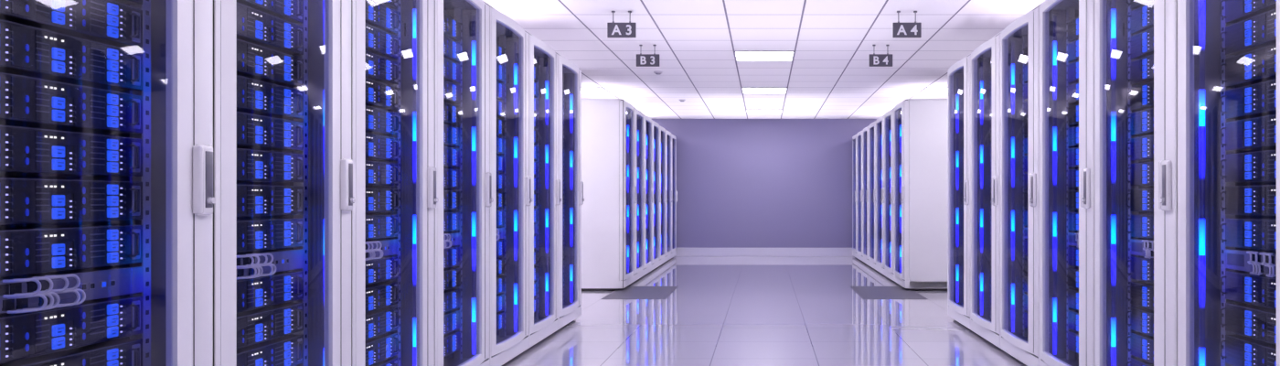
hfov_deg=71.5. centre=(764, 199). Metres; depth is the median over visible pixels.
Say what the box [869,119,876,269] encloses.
rack
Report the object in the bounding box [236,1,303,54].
server
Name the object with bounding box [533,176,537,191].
server
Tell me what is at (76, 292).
cable
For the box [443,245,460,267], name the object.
server
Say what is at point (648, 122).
rack
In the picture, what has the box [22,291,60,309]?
cable
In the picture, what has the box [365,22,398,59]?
server
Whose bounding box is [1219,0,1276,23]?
server
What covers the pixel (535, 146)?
server
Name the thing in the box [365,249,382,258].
cable
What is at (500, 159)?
server
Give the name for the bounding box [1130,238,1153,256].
switch
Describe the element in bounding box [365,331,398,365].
server
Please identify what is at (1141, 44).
server
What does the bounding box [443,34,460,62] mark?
server
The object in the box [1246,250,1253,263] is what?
cable
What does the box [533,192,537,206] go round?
server
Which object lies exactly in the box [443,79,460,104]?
server
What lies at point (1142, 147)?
server
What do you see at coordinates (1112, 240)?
rack
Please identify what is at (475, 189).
rack
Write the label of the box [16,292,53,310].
cable
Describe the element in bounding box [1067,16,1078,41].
server
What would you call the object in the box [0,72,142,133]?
server
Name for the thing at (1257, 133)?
server
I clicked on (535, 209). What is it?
server
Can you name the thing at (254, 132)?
server
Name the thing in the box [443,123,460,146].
server
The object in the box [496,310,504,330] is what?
server
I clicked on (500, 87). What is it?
server
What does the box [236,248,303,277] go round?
switch
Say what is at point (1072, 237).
switch
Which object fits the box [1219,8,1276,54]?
server
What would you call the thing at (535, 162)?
server
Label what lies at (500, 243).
server
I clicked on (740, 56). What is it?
recessed light
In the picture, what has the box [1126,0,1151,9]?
server
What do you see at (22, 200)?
server
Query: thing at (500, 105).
server
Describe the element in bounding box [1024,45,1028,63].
server
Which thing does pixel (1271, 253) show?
cable
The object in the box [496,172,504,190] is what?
server
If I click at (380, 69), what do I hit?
server
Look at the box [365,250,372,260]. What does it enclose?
cable
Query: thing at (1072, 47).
server
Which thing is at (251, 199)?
server
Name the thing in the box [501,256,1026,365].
floor
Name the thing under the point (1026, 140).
server
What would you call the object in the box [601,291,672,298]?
floor vent
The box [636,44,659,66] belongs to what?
sign
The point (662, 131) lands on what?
rack
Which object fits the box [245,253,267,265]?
cable
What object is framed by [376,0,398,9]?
server
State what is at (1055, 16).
rack
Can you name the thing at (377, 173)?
server
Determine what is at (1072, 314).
server
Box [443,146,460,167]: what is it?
server
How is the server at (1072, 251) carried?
in the rack at (1055, 16)
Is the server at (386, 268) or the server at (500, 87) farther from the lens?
the server at (500, 87)
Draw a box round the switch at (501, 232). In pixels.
[496,226,504,239]
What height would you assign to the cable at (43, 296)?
0.040 m
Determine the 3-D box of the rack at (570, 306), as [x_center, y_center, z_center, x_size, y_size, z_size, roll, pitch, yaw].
[-2.021,-0.051,6.962,1.038,2.097,0.819,0,0,0]
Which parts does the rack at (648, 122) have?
panel, door, handle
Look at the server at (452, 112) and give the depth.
4.68 m
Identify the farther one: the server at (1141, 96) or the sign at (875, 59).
the sign at (875, 59)
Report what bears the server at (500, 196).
in the rack at (506, 343)
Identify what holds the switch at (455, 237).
in the rack at (475, 189)
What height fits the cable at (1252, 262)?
0.040 m
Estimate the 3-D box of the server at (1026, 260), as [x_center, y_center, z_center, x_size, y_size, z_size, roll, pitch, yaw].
[2.012,0.423,5.324,0.708,0.102,0.624,0,0,0]
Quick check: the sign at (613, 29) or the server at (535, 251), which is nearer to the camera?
the server at (535, 251)
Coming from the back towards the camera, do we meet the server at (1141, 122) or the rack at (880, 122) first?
the rack at (880, 122)
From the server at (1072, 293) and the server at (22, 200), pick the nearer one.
the server at (22, 200)
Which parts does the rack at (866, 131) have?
cabinet frame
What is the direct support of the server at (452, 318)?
in the rack at (475, 189)
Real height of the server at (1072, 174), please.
0.102 m
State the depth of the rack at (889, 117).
11.15 m
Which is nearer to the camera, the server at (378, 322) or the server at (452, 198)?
the server at (378, 322)
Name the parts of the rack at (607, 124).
panel, roof panel, cabinet frame, door, handle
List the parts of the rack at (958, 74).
handle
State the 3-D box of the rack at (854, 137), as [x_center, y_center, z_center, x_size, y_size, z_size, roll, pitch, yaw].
[2.021,-0.051,14.936,1.038,2.097,0.819,0,0,0]
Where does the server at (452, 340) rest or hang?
in the rack at (475, 189)
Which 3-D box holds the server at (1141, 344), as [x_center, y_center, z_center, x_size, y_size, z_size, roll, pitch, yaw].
[2.004,0.653,3.683,0.723,0.102,0.624,0,0,0]
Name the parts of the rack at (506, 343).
mounting rail, handle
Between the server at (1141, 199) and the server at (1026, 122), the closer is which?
the server at (1141, 199)
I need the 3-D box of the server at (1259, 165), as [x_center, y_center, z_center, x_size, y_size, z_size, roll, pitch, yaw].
[2.004,-0.112,2.862,0.723,0.102,0.624,0,0,0]
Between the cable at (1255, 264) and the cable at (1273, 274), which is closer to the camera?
the cable at (1273, 274)
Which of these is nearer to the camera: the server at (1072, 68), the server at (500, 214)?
the server at (1072, 68)
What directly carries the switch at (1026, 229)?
in the rack at (1022, 343)
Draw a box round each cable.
[2,277,41,298]
[7,293,47,313]
[13,277,53,294]
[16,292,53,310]
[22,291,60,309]
[32,275,69,292]
[44,273,80,290]
[46,289,80,307]
[53,288,85,305]
[236,254,259,266]
[236,255,254,267]
[236,266,256,279]
[238,266,260,277]
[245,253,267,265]
[250,264,273,276]
[251,265,263,277]
[252,252,273,264]
[262,263,276,275]
[365,241,378,250]
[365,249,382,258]
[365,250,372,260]
[1144,239,1151,249]
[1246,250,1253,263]
[1248,261,1255,274]
[1250,251,1258,263]
[1253,263,1258,275]
[1256,262,1262,275]
[1258,252,1267,265]
[1264,263,1271,277]
[1265,252,1272,265]
[1269,264,1275,277]
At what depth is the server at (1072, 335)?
4.73 m
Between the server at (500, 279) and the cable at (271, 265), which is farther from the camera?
the server at (500, 279)
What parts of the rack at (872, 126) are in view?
cabinet frame, handle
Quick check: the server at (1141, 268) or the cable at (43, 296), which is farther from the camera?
the server at (1141, 268)
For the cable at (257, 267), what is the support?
attached to the switch at (283, 260)
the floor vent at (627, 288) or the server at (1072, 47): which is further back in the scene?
the floor vent at (627, 288)
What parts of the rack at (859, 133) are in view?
cabinet frame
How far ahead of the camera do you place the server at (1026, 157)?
5.58 m
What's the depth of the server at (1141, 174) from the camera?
3.87 m
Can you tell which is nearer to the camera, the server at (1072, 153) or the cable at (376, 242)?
the cable at (376, 242)
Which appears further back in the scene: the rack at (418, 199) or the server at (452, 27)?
the server at (452, 27)
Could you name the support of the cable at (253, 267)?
attached to the switch at (283, 260)
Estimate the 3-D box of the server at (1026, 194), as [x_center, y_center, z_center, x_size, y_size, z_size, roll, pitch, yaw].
[2.012,0.003,5.324,0.708,0.102,0.624,0,0,0]
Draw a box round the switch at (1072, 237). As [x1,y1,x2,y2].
[1067,232,1077,245]
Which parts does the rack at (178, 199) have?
mounting rail, door, handle, cabinet frame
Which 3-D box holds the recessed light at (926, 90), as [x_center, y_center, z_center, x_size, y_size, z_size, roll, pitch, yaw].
[2.344,-1.415,11.399,0.586,0.009,0.547,0,0,0]
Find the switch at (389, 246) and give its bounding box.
[365,238,398,257]
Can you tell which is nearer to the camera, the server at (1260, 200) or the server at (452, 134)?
the server at (1260, 200)
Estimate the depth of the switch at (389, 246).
3.88 m
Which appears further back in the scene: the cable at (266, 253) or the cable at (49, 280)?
the cable at (266, 253)
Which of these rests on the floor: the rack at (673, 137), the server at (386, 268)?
the rack at (673, 137)
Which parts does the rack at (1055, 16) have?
mounting rail, handle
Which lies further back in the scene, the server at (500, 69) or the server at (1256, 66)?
the server at (500, 69)
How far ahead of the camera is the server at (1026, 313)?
5.58 m
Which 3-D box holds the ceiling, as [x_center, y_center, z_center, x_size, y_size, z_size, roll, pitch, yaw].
[0.000,-1.470,6.140,8.600,0.100,18.680,0,0,0]
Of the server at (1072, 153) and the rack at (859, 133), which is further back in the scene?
the rack at (859, 133)
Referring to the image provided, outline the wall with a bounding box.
[651,118,876,247]
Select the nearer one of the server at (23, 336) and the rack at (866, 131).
the server at (23, 336)
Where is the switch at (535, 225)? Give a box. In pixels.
[533,224,537,234]
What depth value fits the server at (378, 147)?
3.82 m
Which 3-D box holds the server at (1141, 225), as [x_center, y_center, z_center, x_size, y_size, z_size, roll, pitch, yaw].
[2.004,0.118,3.683,0.723,0.102,0.624,0,0,0]
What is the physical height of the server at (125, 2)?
0.102 m
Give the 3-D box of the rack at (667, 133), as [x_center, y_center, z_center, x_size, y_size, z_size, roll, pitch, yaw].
[-2.021,-0.051,14.110,1.038,2.097,0.819,0,0,0]
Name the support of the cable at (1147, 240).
attached to the switch at (1136, 245)
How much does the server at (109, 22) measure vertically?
0.102 m
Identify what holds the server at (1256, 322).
in the rack at (1200, 249)
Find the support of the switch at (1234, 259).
in the rack at (1200, 249)
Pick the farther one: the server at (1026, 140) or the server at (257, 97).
the server at (1026, 140)
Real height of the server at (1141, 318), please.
0.102 m
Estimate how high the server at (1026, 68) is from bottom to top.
0.102 m
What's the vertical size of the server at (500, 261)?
0.102 m
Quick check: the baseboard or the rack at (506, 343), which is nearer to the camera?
the rack at (506, 343)
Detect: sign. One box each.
[607,10,636,37]
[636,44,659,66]
[869,44,892,66]
[892,10,921,37]
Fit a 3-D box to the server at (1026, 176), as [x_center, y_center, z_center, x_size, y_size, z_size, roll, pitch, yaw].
[2.012,-0.112,5.324,0.708,0.102,0.624,0,0,0]
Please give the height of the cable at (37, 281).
0.040 m
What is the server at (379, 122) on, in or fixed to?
in the rack at (418, 199)
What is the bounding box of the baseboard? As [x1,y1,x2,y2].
[675,247,853,255]
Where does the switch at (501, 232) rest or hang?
in the rack at (506, 343)
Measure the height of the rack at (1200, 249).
2.097 m
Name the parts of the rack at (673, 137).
door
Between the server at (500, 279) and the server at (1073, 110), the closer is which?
the server at (1073, 110)
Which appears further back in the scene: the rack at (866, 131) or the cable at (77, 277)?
the rack at (866, 131)
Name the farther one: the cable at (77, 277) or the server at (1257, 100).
the server at (1257, 100)
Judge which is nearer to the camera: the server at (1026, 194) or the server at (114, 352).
the server at (114, 352)
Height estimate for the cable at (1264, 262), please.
0.040 m
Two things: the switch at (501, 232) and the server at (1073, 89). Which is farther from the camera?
the switch at (501, 232)
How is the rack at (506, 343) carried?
on the floor
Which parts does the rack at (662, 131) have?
cabinet frame, door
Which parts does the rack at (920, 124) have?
door, handle, cabinet frame, roof panel, panel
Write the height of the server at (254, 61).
0.102 m
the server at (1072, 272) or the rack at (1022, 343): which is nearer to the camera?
the server at (1072, 272)
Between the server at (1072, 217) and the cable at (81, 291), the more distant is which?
the server at (1072, 217)
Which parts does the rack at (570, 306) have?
mounting rail, handle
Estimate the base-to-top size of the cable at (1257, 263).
0.040 m
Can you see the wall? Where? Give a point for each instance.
(741, 183)
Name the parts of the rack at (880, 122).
handle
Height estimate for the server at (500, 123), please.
0.102 m
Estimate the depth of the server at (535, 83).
6.40 m
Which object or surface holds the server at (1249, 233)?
in the rack at (1200, 249)
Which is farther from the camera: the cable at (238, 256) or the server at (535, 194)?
the server at (535, 194)
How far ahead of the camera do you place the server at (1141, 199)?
3.87 m
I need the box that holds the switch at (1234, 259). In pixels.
[1225,248,1276,275]
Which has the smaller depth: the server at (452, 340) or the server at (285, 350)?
the server at (285, 350)
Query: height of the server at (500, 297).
0.102 m
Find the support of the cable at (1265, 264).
attached to the switch at (1234, 259)
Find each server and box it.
[0,0,142,47]
[0,19,142,90]
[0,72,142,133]
[0,125,142,176]
[0,177,142,223]
[0,224,142,277]
[0,295,142,363]
[0,338,142,365]
[112,0,142,4]
[236,0,303,23]
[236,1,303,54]
[236,38,303,86]
[236,74,303,118]
[236,111,303,150]
[236,148,303,182]
[236,184,303,216]
[236,217,303,252]
[236,270,303,312]
[236,302,303,349]
[236,334,303,365]
[365,0,398,33]
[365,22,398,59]
[365,50,398,85]
[365,77,398,109]
[365,105,398,135]
[365,132,398,160]
[365,160,398,185]
[365,188,398,212]
[365,213,398,239]
[365,256,398,285]
[365,281,398,312]
[365,306,398,340]
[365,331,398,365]
[371,357,398,365]
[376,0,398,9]
[443,12,460,41]
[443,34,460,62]
[443,57,460,83]
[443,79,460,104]
[443,101,460,125]
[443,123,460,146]
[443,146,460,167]
[443,168,460,188]
[443,190,460,209]
[443,211,460,232]
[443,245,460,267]
[443,266,460,290]
[443,288,460,312]
[443,309,460,334]
[443,330,460,356]
[496,43,504,63]
[496,62,504,82]
[496,80,504,100]
[496,99,504,117]
[496,117,504,136]
[496,136,504,153]
[496,154,504,171]
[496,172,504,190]
[496,192,504,207]
[496,210,504,226]
[496,239,504,256]
[496,256,504,275]
[496,275,504,293]
[496,293,504,312]
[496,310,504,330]
[533,65,537,81]
[533,81,537,96]
[533,97,537,112]
[533,113,537,127]
[533,128,537,144]
[533,145,537,159]
[533,160,537,175]
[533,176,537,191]
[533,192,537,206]
[533,208,537,222]
[533,234,537,248]
[533,249,537,265]
[533,266,537,280]
[533,281,537,296]
[533,297,537,312]
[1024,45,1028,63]
[1024,64,1028,82]
[1024,82,1028,100]
[1024,100,1028,117]
[1024,118,1028,136]
[1024,137,1028,153]
[1024,155,1028,171]
[1024,173,1028,190]
[1024,192,1028,207]
[1024,210,1028,225]
[1024,239,1028,255]
[1024,256,1028,274]
[1024,275,1028,292]
[1024,293,1028,310]
[1024,310,1028,329]
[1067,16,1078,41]
[1067,38,1078,62]
[1067,60,1078,83]
[1067,82,1078,104]
[1067,103,1078,125]
[1067,125,1078,146]
[1067,147,1078,167]
[1067,169,1078,188]
[1067,190,1078,209]
[1067,211,1078,231]
[1067,245,1078,266]
[1067,266,1078,288]
[1067,288,1078,309]
[1067,309,1078,331]
[1067,330,1078,353]
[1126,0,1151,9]
[1126,0,1153,33]
[1126,26,1153,59]
[1126,53,1153,85]
[1126,80,1153,109]
[1126,107,1153,135]
[1126,134,1153,160]
[1126,161,1153,185]
[1126,188,1153,212]
[1126,213,1153,238]
[1126,256,1153,283]
[1126,281,1153,309]
[1126,306,1153,336]
[1126,331,1153,363]
[1126,357,1153,365]
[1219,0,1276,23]
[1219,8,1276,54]
[1219,42,1276,86]
[1219,78,1276,118]
[1219,114,1276,150]
[1219,149,1276,182]
[1219,184,1276,215]
[1219,217,1276,251]
[1219,270,1276,309]
[1219,302,1276,344]
[1219,334,1276,365]
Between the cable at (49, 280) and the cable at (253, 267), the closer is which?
the cable at (49, 280)
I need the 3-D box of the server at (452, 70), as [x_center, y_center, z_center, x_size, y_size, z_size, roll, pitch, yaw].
[-2.012,-0.687,4.503,0.708,0.102,0.624,0,0,0]
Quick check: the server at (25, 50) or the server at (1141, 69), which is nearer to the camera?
the server at (25, 50)
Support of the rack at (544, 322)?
on the floor
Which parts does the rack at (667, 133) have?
cabinet frame, door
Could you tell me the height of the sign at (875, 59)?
0.200 m
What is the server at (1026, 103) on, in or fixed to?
in the rack at (1022, 343)
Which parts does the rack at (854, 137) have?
cabinet frame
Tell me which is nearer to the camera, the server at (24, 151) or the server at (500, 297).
the server at (24, 151)
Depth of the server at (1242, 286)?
3.00 m
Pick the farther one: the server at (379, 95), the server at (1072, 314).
the server at (1072, 314)
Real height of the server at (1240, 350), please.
0.102 m
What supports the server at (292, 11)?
in the rack at (328, 199)
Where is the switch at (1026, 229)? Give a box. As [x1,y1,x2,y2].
[1024,226,1028,238]
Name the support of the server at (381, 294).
in the rack at (418, 199)
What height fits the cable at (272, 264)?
0.040 m
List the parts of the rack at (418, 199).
cabinet frame, mounting rail, handle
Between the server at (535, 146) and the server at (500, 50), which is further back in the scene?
the server at (535, 146)
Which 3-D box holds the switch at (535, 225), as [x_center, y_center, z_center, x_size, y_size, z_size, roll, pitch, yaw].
[-1.838,0.214,6.144,0.355,0.070,0.624,0,0,0]
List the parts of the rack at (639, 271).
cabinet frame, door, handle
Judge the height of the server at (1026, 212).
0.102 m
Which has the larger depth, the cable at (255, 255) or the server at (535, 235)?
the server at (535, 235)
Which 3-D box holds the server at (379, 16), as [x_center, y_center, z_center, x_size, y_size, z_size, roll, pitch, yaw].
[-2.004,-0.802,3.683,0.723,0.102,0.624,0,0,0]
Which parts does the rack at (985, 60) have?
mounting rail, handle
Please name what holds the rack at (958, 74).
on the floor
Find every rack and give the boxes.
[0,0,215,365]
[213,0,355,365]
[351,0,438,365]
[434,0,493,365]
[487,3,532,365]
[526,31,561,348]
[556,52,584,329]
[581,98,637,289]
[633,106,646,280]
[640,114,654,274]
[651,119,661,269]
[659,125,667,265]
[665,129,672,261]
[671,133,678,257]
[852,133,857,257]
[857,129,863,261]
[863,125,869,265]
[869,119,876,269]
[875,114,885,274]
[884,107,894,280]
[894,98,947,289]
[947,52,971,329]
[970,31,1002,348]
[999,3,1041,365]
[1039,0,1094,365]
[1094,0,1177,365]
[1177,0,1279,365]
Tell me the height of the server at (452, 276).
0.102 m
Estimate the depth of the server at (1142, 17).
3.87 m
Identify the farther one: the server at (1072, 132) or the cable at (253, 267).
the server at (1072, 132)
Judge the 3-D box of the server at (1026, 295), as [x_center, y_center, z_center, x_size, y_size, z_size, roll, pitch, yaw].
[2.012,0.653,5.324,0.708,0.102,0.624,0,0,0]
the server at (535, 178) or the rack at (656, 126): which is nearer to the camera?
the server at (535, 178)
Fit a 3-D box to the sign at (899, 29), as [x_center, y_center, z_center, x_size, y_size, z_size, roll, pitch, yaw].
[1.076,-1.320,6.620,0.214,0.200,0.028,0,0,0]
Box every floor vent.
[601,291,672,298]
[613,286,678,291]
[850,286,915,291]
[855,291,927,298]
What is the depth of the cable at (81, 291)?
2.09 m
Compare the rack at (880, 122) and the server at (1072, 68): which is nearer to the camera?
the server at (1072, 68)
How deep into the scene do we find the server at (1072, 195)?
4.72 m
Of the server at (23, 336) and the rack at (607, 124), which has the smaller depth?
the server at (23, 336)
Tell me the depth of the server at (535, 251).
6.39 m
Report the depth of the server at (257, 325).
2.95 m
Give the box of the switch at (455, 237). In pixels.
[443,232,460,246]
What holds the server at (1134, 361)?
in the rack at (1112, 240)
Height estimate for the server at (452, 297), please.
0.102 m
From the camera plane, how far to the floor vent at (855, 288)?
9.73 m
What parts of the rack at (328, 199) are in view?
cabinet frame, mounting rail, handle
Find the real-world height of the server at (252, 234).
0.102 m
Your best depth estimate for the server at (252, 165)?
2.95 m
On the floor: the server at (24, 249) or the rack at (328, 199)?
the rack at (328, 199)
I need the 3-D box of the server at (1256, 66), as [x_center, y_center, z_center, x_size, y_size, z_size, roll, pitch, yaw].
[2.004,-0.457,2.862,0.723,0.102,0.624,0,0,0]
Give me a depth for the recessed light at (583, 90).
11.45 m
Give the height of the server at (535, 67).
0.102 m
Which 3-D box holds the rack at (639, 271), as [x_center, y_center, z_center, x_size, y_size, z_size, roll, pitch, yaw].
[-2.021,-0.051,10.828,1.038,2.097,0.819,0,0,0]
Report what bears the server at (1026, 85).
in the rack at (1022, 343)
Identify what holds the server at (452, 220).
in the rack at (475, 189)
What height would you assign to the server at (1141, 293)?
0.102 m
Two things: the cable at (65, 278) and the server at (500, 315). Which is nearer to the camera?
the cable at (65, 278)
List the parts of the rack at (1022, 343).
mounting rail, handle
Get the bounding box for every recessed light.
[581,87,609,93]
[733,51,795,61]
[741,87,787,93]
[918,87,947,93]
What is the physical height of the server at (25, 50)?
0.102 m
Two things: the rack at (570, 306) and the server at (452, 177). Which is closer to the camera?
the server at (452, 177)
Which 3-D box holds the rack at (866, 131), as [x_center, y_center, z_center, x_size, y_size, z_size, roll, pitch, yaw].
[2.021,-0.051,13.295,1.038,2.097,0.819,0,0,0]
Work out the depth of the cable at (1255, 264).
2.90 m
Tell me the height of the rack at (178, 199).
2.097 m
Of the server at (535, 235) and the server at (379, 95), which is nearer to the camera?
the server at (379, 95)
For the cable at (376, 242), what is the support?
attached to the switch at (389, 246)
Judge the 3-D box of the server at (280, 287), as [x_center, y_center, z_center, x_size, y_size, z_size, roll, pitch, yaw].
[-2.004,0.308,2.862,0.723,0.102,0.624,0,0,0]
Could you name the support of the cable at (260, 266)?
attached to the switch at (283, 260)
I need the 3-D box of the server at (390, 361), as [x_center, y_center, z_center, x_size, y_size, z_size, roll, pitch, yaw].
[-2.004,0.768,3.683,0.723,0.102,0.624,0,0,0]
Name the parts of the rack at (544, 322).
mounting rail, handle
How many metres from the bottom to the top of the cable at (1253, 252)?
0.040 m
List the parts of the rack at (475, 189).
mounting rail, handle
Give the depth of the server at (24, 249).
2.10 m
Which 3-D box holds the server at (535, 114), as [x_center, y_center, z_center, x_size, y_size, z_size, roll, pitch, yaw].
[-2.012,-0.572,6.144,0.708,0.102,0.624,0,0,0]
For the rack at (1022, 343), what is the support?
on the floor
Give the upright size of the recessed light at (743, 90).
0.009 m
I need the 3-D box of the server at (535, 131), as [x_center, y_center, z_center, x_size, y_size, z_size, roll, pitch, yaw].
[-2.012,-0.457,6.144,0.708,0.102,0.624,0,0,0]
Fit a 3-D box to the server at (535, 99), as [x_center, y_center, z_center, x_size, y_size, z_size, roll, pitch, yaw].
[-2.012,-0.687,6.144,0.708,0.102,0.624,0,0,0]
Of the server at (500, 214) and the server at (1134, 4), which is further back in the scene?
the server at (500, 214)
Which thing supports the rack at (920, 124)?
on the floor
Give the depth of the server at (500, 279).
5.52 m
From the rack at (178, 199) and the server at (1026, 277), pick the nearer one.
the rack at (178, 199)
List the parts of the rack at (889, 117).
handle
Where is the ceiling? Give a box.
[483,0,1045,118]
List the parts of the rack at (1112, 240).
mounting rail, handle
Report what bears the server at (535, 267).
in the rack at (544, 322)
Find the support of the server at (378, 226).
in the rack at (418, 199)
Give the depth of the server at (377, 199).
3.81 m
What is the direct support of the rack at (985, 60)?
on the floor
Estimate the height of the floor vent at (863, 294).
0.002 m
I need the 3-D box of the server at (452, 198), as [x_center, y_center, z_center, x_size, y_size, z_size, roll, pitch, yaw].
[-2.012,0.003,4.503,0.708,0.102,0.624,0,0,0]
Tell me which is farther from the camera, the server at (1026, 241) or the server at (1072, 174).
the server at (1026, 241)
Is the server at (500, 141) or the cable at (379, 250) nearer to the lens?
the cable at (379, 250)
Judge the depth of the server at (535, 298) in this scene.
6.41 m
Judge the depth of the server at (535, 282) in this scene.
6.39 m
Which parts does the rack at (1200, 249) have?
cabinet frame, mounting rail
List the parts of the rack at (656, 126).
door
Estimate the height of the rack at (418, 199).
2.097 m

